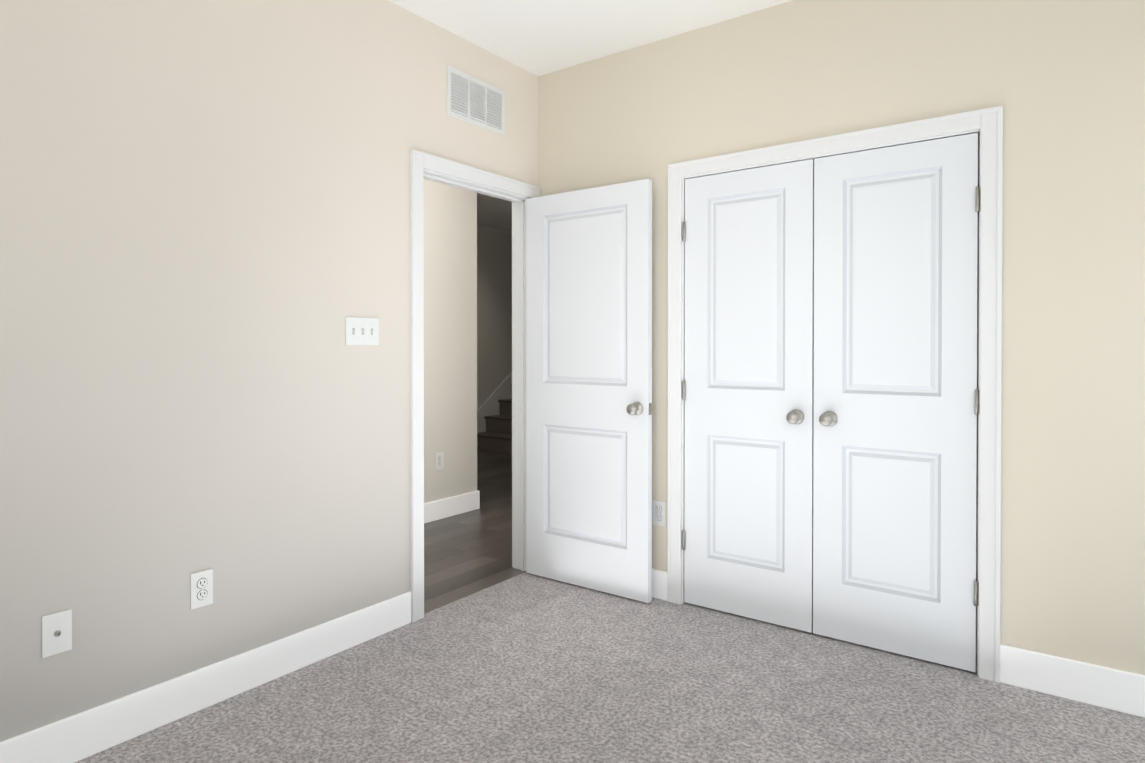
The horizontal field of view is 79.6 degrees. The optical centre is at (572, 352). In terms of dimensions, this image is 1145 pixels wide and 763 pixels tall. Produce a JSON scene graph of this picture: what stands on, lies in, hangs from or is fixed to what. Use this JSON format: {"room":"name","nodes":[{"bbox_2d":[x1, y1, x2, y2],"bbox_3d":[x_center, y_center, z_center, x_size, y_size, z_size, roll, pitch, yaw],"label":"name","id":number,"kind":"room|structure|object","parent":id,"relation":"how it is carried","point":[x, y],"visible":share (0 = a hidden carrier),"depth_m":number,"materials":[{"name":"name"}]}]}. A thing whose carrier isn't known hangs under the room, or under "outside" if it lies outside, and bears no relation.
{"room":"empty bedroom","nodes":[
{"label":"empty bedroom","id":0,"kind":"room"},
{"bbox_2d":[0,0,537,741],"bbox_3d":[-0.555,-0.160,3.427,0.120,2.740,6.770,0,1,36],"label":"wall","id":1,"kind":"structure","parent":0,"point":[204,228],"depth_m":2.35,"materials":[{"name":"paint"}]},
{"bbox_2d":[42,609,71,657],"bbox_3d":[-1.507,0.823,2.011,0.016,0.120,0.073,0,1,36],"label":"outlet plate","id":2,"kind":"object","parent":1,"relation":"attached to","point":[57,633],"visible":1,"depth_m":2.01,"materials":[{"name":"white plastic"}]},
{"bbox_2d":[190,569,212,609],"bbox_3d":[-1.266,0.809,2.348,0.008,0.120,0.073,0,1,36],"label":"outlet","id":3,"kind":"object","parent":1,"relation":"attached to","point":[201,588],"visible":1,"depth_m":2.34,"materials":[{"name":"white plastic"}]},
{"bbox_2d":[0,591,410,762],"bbox_3d":[-1.575,1.152,1.923,0.014,0.140,2.880,0,1,36],"label":"baseboard","id":4,"kind":"structure","parent":1,"relation":"attached to","point":[85,734],"depth_m":2.32,"materials":[{"name":"white wood"}]},
{"bbox_2d":[345,317,378,344],"bbox_3d":[-0.874,-0.087,2.872,0.018,0.115,0.165,0,1,36],"label":"switch plate","id":5,"kind":"object","parent":1,"relation":"attached to","point":[361,331],"visible":1,"depth_m":2.87,"materials":[{"name":"white plastic"}]},
{"bbox_2d":[410,149,540,622],"bbox_3d":[-0.507,0.149,3.491,0.158,2.121,0.917,0,1,36],"label":"door frame","id":6,"kind":"structure","parent":1,"relation":"attached to","point":[420,161],"depth_m":3.27,"materials":[{"name":"white wood"}]},
{"bbox_2d":[526,179,652,602],"bbox_3d":[0.069,0.185,3.520,0.770,2.030,0.175,0,1,36],"label":"entry door","id":7,"kind":"structure","parent":6,"relation":"attached to","point":[589,408],"depth_m":3.48,"materials":[{"name":"white wood"}]},
{"bbox_2d":[447,65,504,135],"bbox_3d":[-0.473,-1.245,3.418,0.012,0.234,0.405,0,1,36],"label":"air vent","id":8,"kind":"object","parent":1,"relation":"in","point":[472,100],"visible":1,"depth_m":3.40,"materials":[{"name":"white metal"}]},
{"bbox_2d":[423,179,511,502],"bbox_3d":[-0.800,-0.181,6.248,3.600,2.740,8.640,0,1,36],"label":"wall","id":9,"kind":"structure","parent":0,"point":[467,314],"depth_m":5.09,"materials":[{"name":"paint"}]},
{"bbox_2d":[436,452,443,469],"bbox_3d":[-0.953,0.779,4.934,0.008,0.120,0.073,0,1,36],"label":"outlet","id":10,"kind":"object","parent":9,"relation":"attached to","point":[439,460],"visible":1,"depth_m":4.93,"materials":[{"name":"white plastic"}]},
{"bbox_2d":[424,490,479,523],"bbox_3d":[-1.729,1.137,3.868,0.014,0.140,3.444,0,1,36],"label":"baseboard","id":11,"kind":"structure","parent":9,"relation":"attached to","point":[449,507],"depth_m":5.00,"materials":[{"name":"white wood"}]},
{"bbox_2d":[424,450,525,613],"bbox_3d":[-0.661,1.238,6.281,3.600,0.100,8.600,0,1,36],"label":"floor","id":12,"kind":"structure","parent":0,"point":[467,553],"depth_m":4.30,"materials":[{"name":"brown wood"}]},
{"bbox_2d":[477,372,511,453],"bbox_3d":[-0.083,-0.008,9.110,0.940,2.350,2.870,0,1,36],"label":"stairs","id":13,"kind":"structure","parent":12,"relation":"on","point":[494,422],"depth_m":8.45,"materials":[{"name":"brown wood"}]},
{"bbox_2d":[388,0,791,230],"bbox_3d":[0.336,-1.600,4.790,7.140,0.120,10.040,0,1,36],"label":"ceiling","id":14,"kind":"structure","parent":0,"point":[539,37],"depth_m":3.20,"materials":[{"name":"paint"}]},
{"bbox_2d":[75,572,1144,762],"bbox_3d":[0.015,1.276,1.333,3.320,0.100,3.800,0,1,36],"label":"floor carpet","id":15,"kind":"object","parent":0,"point":[525,667],"visible":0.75,"depth_m":2.38,"materials":[{"name":"grey carpet"}]},
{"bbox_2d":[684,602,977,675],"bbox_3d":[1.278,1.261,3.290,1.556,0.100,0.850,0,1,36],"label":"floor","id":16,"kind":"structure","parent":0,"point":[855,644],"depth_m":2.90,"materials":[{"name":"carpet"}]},
{"bbox_2d":[538,0,1144,674],"bbox_3d":[1.226,-0.155,2.865,3.420,2.740,0.120,0,1,36],"label":"wall","id":17,"kind":"structure","parent":0,"point":[1062,82],"depth_m":2.49,"materials":[{"name":"paint"}]},
{"bbox_2d":[652,500,665,526],"bbox_3d":[0.424,0.791,3.377,0.073,0.120,0.008,0,1,36],"label":"outlet","id":18,"kind":"object","parent":17,"relation":"attached to","point":[659,513],"visible":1,"depth_m":3.37,"materials":[{"name":"white plastic"}]},
{"bbox_2d":[682,159,813,632],"bbox_3d":[0.768,0.188,3.109,0.615,2.030,0.105,0,1,36],"label":"closet door","id":19,"kind":"structure","parent":17,"relation":"in","point":[748,398],"depth_m":3.11,"materials":[{"name":"white wood"}]},
{"bbox_2d":[667,106,1002,682],"bbox_3d":[1.063,0.184,2.987,1.256,2.060,0.120,0,1,36],"label":"door frame","id":20,"kind":"structure","parent":17,"relation":"attached to","point":[978,131],"depth_m":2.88,"materials":[{"name":"white wood"}]},
{"bbox_2d":[813,133,980,671],"bbox_3d":[1.270,0.191,2.743,0.615,2.030,0.105,0,1,36],"label":"closet door","id":21,"kind":"structure","parent":17,"relation":"in","point":[896,398],"depth_m":2.75,"materials":[{"name":"white wood"}]},
{"bbox_2d":[652,569,1144,717],"bbox_3d":[1.144,1.145,2.852,3.286,0.140,0.014,0,1,36],"label":"baseboard","id":22,"kind":"structure","parent":17,"relation":"attached to","point":[1101,686],"depth_m":2.41,"materials":[{"name":"white wood"}]}
]}

